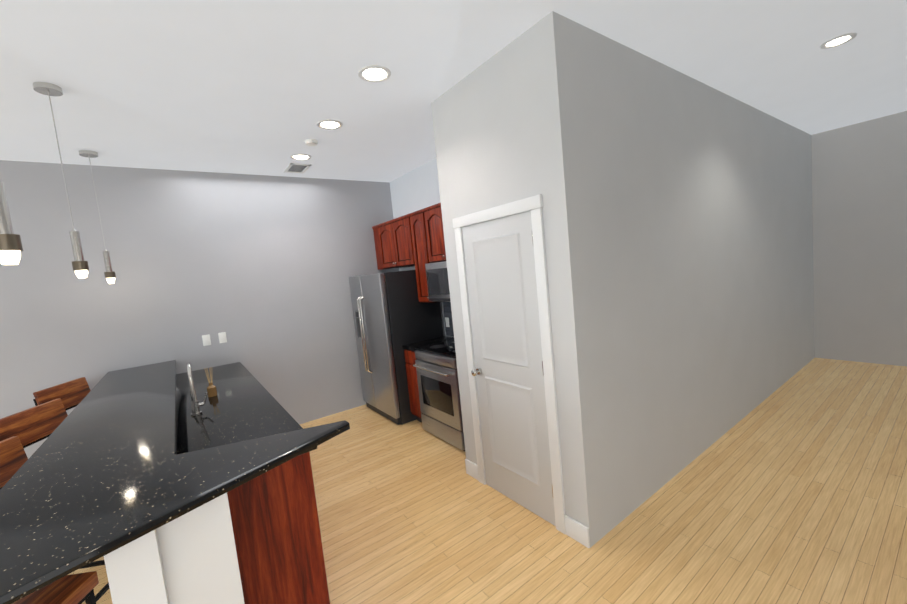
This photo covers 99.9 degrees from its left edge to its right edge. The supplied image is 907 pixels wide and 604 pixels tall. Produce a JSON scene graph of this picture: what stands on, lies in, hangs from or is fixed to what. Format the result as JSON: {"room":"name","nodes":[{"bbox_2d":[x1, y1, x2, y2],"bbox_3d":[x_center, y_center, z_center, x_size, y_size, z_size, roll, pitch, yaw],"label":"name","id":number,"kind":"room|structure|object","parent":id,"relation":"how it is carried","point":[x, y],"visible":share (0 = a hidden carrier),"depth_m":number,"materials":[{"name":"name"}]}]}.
{"room":"kitchen","nodes":[
{"label":"kitchen","id":0,"kind":"room"},
{"bbox_2d":[0,160,398,458],"bbox_3d":[-4.238,0.369,3.023,8.800,3.000,0.100,-9,6,-35],"label":"wall","id":1,"kind":"structure","parent":0,"point":[259,270],"depth_m":4.00,"materials":[{"name":"grey paint"}]},
{"bbox_2d":[202,334,210,345],"bbox_3d":[-2.657,0.411,4.100,0.072,0.116,0.010,-9,6,-35],"label":"light switch","id":2,"kind":"object","parent":1,"relation":"attached to","point":[207,340],"depth_m":4.10,"materials":[{"name":"white plastic"}]},
{"bbox_2d":[218,332,226,342],"bbox_3d":[-2.537,0.392,4.187,0.072,0.116,0.010,-9,6,-35],"label":"light switch","id":3,"kind":"object","parent":1,"relation":"attached to","point":[222,336],"depth_m":4.19,"materials":[{"name":"white plastic"}]},
{"bbox_2d":[389,158,452,336],"bbox_3d":[-0.016,-0.181,4.548,0.100,3.000,2.370,-9,6,-35],"label":"wall","id":4,"kind":"structure","parent":0,"point":[416,189],"depth_m":4.81,"materials":[{"name":"grey paint"}]},
{"bbox_2d":[376,214,411,268],"bbox_3d":[-0.599,-0.749,4.837,0.347,0.590,0.869,-9,6,-35],"label":"upper cabinet","id":5,"kind":"object","parent":4,"relation":"attached to","point":[393,237],"depth_m":4.72,"materials":[{"name":"brown wood"}]},
{"bbox_2d":[408,209,437,302],"bbox_3d":[-0.232,-0.523,4.379,0.347,1.030,0.309,-9,6,-35],"label":"upper cabinet","id":6,"kind":"object","parent":4,"relation":"attached to","point":[416,239],"depth_m":4.29,"materials":[{"name":"brown wood"}]},
{"bbox_2d":[424,203,445,262],"bbox_3d":[0.053,-0.734,3.937,0.347,0.590,0.735,-9,6,-35],"label":"upper cabinet","id":7,"kind":"object","parent":4,"relation":"attached to","point":[433,223],"depth_m":4.00,"materials":[{"name":"brown wood"}]},
{"bbox_2d":[425,261,450,301],"bbox_3d":[0.060,-0.227,3.951,0.425,0.409,0.725,-9,6,-35],"label":"microwave","id":8,"kind":"object","parent":7,"relation":"attached to","point":[437,281],"visible":0.27,"depth_m":3.96,"materials":[{"name":"silver metal"}]},
{"bbox_2d":[443,302,453,336],"bbox_3d":[0.278,0.197,4.123,0.010,0.448,1.322,-9,6,-35],"label":"backsplash","id":9,"kind":"structure","parent":4,"relation":"attached to","point":[447,314],"depth_m":4.58,"materials":[{"name":"tile"}]},
{"bbox_2d":[445,317,449,326],"bbox_3d":[-0.074,0.245,4.606,0.007,0.116,0.072,-9,6,-35],"label":"outlet","id":10,"kind":"object","parent":9,"relation":"attached to","point":[447,321],"visible":0.46,"depth_m":4.58,"materials":[{"name":"white plastic"}]},
{"bbox_2d":[0,0,906,181],"bbox_3d":[-1.079,-1.399,2.041,13.200,0.060,5.350,-9,6,-35],"label":"ceiling","id":11,"kind":"structure","parent":0,"point":[257,87],"depth_m":2.42,"materials":[{"name":"white paint"}]},
{"bbox_2d":[0,181,22,264],"bbox_3d":[-1.588,-0.685,1.270,0.120,1.120,0.120,-9,6,-35],"label":"pendant light","id":12,"kind":"object","parent":11,"relation":"hanging from","point":[11,247],"visible":1,"depth_m":1.30,"materials":[{"name":"silver metal"}]},
{"bbox_2d":[33,82,88,277],"bbox_3d":[-2.316,-0.702,2.274,0.120,1.120,0.120,-9,6,-35],"label":"pendant light","id":13,"kind":"object","parent":11,"relation":"hanging from","point":[80,266],"visible":1,"depth_m":2.28,"materials":[{"name":"silver metal"}]},
{"bbox_2d":[79,150,115,282],"bbox_3d":[-3.051,-0.719,3.289,0.120,1.120,0.120,-9,6,-35],"label":"pendant light","id":14,"kind":"object","parent":11,"relation":"hanging from","point":[110,275],"visible":1,"depth_m":3.30,"materials":[{"name":"silver metal"}]},
{"bbox_2d":[283,163,310,172],"bbox_3d":[-1.746,-1.491,4.254,0.220,0.013,0.340,-9,6,-35],"label":"ceiling vent","id":15,"kind":"object","parent":11,"relation":"in","point":[296,168],"visible":0.98,"depth_m":4.24,"materials":[{"name":"white metal"}]},
{"bbox_2d":[290,154,311,159],"bbox_3d":[-1.560,-1.480,3.895,0.210,0.008,0.210,-9,6,-35],"label":"recessed light","id":16,"kind":"object","parent":11,"relation":"in","point":[300,156],"visible":0.98,"depth_m":3.89,"materials":[{"name":"white"}]},
{"bbox_2d":[304,139,317,145],"bbox_3d":[-1.301,-1.459,3.490,0.120,0.030,0.120,-9,6,-35],"label":"ceiling detector","id":17,"kind":"object","parent":11,"relation":"attached to","point":[311,142],"visible":1,"depth_m":3.46,"materials":[{"name":"white plastic"}]},
{"bbox_2d":[316,119,342,129],"bbox_3d":[-1.026,-1.468,3.158,0.210,0.008,0.210,-9,6,-35],"label":"recessed light","id":18,"kind":"object","parent":11,"relation":"in","point":[328,124],"visible":1,"depth_m":3.15,"materials":[{"name":"white"}]},
{"bbox_2d":[358,65,390,82],"bbox_3d":[-0.504,-1.456,2.438,0.210,0.008,0.210,-9,6,-35],"label":"recessed light","id":19,"kind":"object","parent":11,"relation":"in","point":[374,73],"visible":1,"depth_m":2.43,"materials":[{"name":"white"}]},
{"bbox_2d":[820,33,856,48],"bbox_3d":[2.624,-1.778,2.599,0.180,0.008,0.180,-9,6,-35],"label":"recessed light","id":20,"kind":"object","parent":11,"relation":"in","point":[839,40],"visible":1,"depth_m":2.59,"materials":[{"name":"white"}]},
{"bbox_2d":[68,358,906,603],"bbox_3d":[-0.780,1.635,2.308,13.200,0.060,5.350,-9,6,-35],"label":"floor","id":21,"kind":"structure","parent":0,"point":[792,490],"depth_m":2.45,"materials":[{"name":"brown wood"}]},
{"bbox_2d":[0,399,105,566],"bbox_3d":[-2.571,1.221,2.629,0.540,1.055,0.474,-6,5,-6],"label":"stool","id":22,"kind":"object","parent":21,"relation":"on","point":[32,425],"visible":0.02,"depth_m":2.56,"materials":[{"name":"brown wood"}]},
{"bbox_2d":[0,436,109,601],"bbox_3d":[-2.031,1.233,1.884,0.540,1.055,0.474,-6,5,-6],"label":"stool","id":23,"kind":"object","parent":21,"relation":"on","point":[13,458],"visible":0.12,"depth_m":1.98,"materials":[{"name":"brown wood"}]},
{"bbox_2d":[12,571,98,603],"bbox_3d":[-1.528,1.248,1.156,0.540,1.055,0.474,-6,5,-4],"label":"stool","id":24,"kind":"object","parent":21,"relation":"on","point":[74,588],"visible":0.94,"depth_m":1.32,"materials":[{"name":"brown wood"}]},
{"bbox_2d":[33,377,90,409],"bbox_3d":[-3.105,1.209,3.365,0.540,1.055,0.474,-6,5,-6],"label":"stool","id":25,"kind":"object","parent":21,"relation":"on","point":[72,394],"visible":0.12,"depth_m":3.31,"materials":[{"name":"brown wood"}]},
{"bbox_2d":[104,493,244,603],"bbox_3d":[-1.837,1.163,2.615,0.320,1.028,3.400,-9,6,-35],"label":"wall","id":26,"kind":"structure","parent":21,"relation":"on","point":[190,557],"depth_m":1.26,"materials":[{"name":"white paint"}]},
{"bbox_2d":[0,360,175,603],"bbox_3d":[-2.023,0.671,2.331,0.540,0.030,3.620,-9,6,-35],"label":"countertop","id":27,"kind":"structure","parent":26,"relation":"on","point":[104,470],"depth_m":1.40,"materials":[{"name":"black stone"}]},
{"bbox_2d":[164,420,349,524],"bbox_3d":[-0.688,0.613,1.495,0.650,0.030,0.702,-9,6,-35],"label":"countertop","id":28,"kind":"structure","parent":26,"relation":"on","point":[195,478],"depth_m":1.47,"materials":[{"name":"black stone"}]},
{"bbox_2d":[227,452,329,603],"bbox_3d":[-1.766,1.203,2.960,0.576,0.876,2.916,-9,6,-35],"label":"base cabinet","id":29,"kind":"object","parent":21,"relation":"on","point":[276,530],"visible":0.25,"depth_m":1.83,"materials":[{"name":"brown wood"}]},
{"bbox_2d":[176,362,316,454],"bbox_3d":[-1.794,0.748,2.930,0.617,0.032,2.921,-9,6,-35],"label":"countertop","id":30,"kind":"structure","parent":29,"relation":"on","point":[243,405],"depth_m":2.53,"materials":[{"name":"black stone"}]},
{"bbox_2d":[186,363,207,415],"bbox_3d":[-1.681,0.571,2.499,0.114,0.368,0.218,-9,6,-35],"label":"faucet","id":31,"kind":"object","parent":30,"relation":"on","point":[195,405],"visible":1,"depth_m":2.42,"materials":[{"name":"silver metal"}]},
{"bbox_2d":[204,367,216,396],"bbox_3d":[-1.895,0.623,2.971,0.064,0.225,0.064,-9,6,-35],"label":"diffuser","id":32,"kind":"object","parent":30,"relation":"on","point":[211,390],"visible":1,"depth_m":2.96,"materials":[{"name":"brown"}]},
{"bbox_2d":[349,270,442,424],"bbox_3d":[-0.717,0.498,4.812,0.817,1.745,0.918,-9,6,-35],"label":"fridge","id":33,"kind":"object","parent":21,"relation":"on","point":[392,315],"visible":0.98,"depth_m":4.40,"materials":[{"name":"silver metal"}]},
{"bbox_2d":[404,349,421,422],"bbox_3d":[-0.195,0.923,4.420,0.616,0.868,0.290,-9,6,-35],"label":"base cabinet","id":34,"kind":"object","parent":21,"relation":"on","point":[410,358],"visible":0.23,"depth_m":4.21,"materials":[{"name":"brown wood"}]},
{"bbox_2d":[402,336,453,351],"bbox_3d":[0.051,0.481,3.959,0.614,0.038,1.314,-9,6,-35],"label":"countertop","id":35,"kind":"structure","parent":34,"relation":"on","point":[413,346],"depth_m":4.33,"materials":[{"name":"black stone"}]},
{"bbox_2d":[413,339,464,450],"bbox_3d":[0.050,0.790,3.960,0.688,1.165,0.729,-9,6,-35],"label":"range","id":36,"kind":"object","parent":21,"relation":"on","point":[435,365],"visible":0.31,"depth_m":3.77,"materials":[{"name":"silver metal"}]},
{"bbox_2d":[431,11,814,547],"bbox_3d":[2.460,-0.390,4.146,5.330,3.000,1.180,-9,6,-35],"label":"wall","id":37,"kind":"structure","parent":0,"point":[677,211],"depth_m":2.63,"materials":[{"name":"grey paint"}]},
{"bbox_2d":[452,194,565,533],"bbox_3d":[0.328,0.414,2.613,0.087,2.090,0.861,-9,6,-35],"label":"door","id":38,"kind":"structure","parent":37,"relation":"attached to","point":[503,278],"depth_m":2.56,"materials":[{"name":"white wood"}]},
{"bbox_2d":[465,459,589,547],"bbox_3d":[-0.789,1.543,2.300,13.000,0.125,5.150,-9,6,-35],"label":"baseboard","id":39,"kind":"structure","parent":37,"relation":"attached to","point":[577,531],"depth_m":2.33,"materials":[{"name":"white wood"}]},
{"bbox_2d":[811,111,906,365],"bbox_3d":[5.378,-0.712,4.538,0.100,3.000,1.600,-9,6,-35],"label":"wall","id":40,"kind":"structure","parent":0,"point":[859,190],"depth_m":4.79,"materials":[{"name":"grey paint"}]}
]}

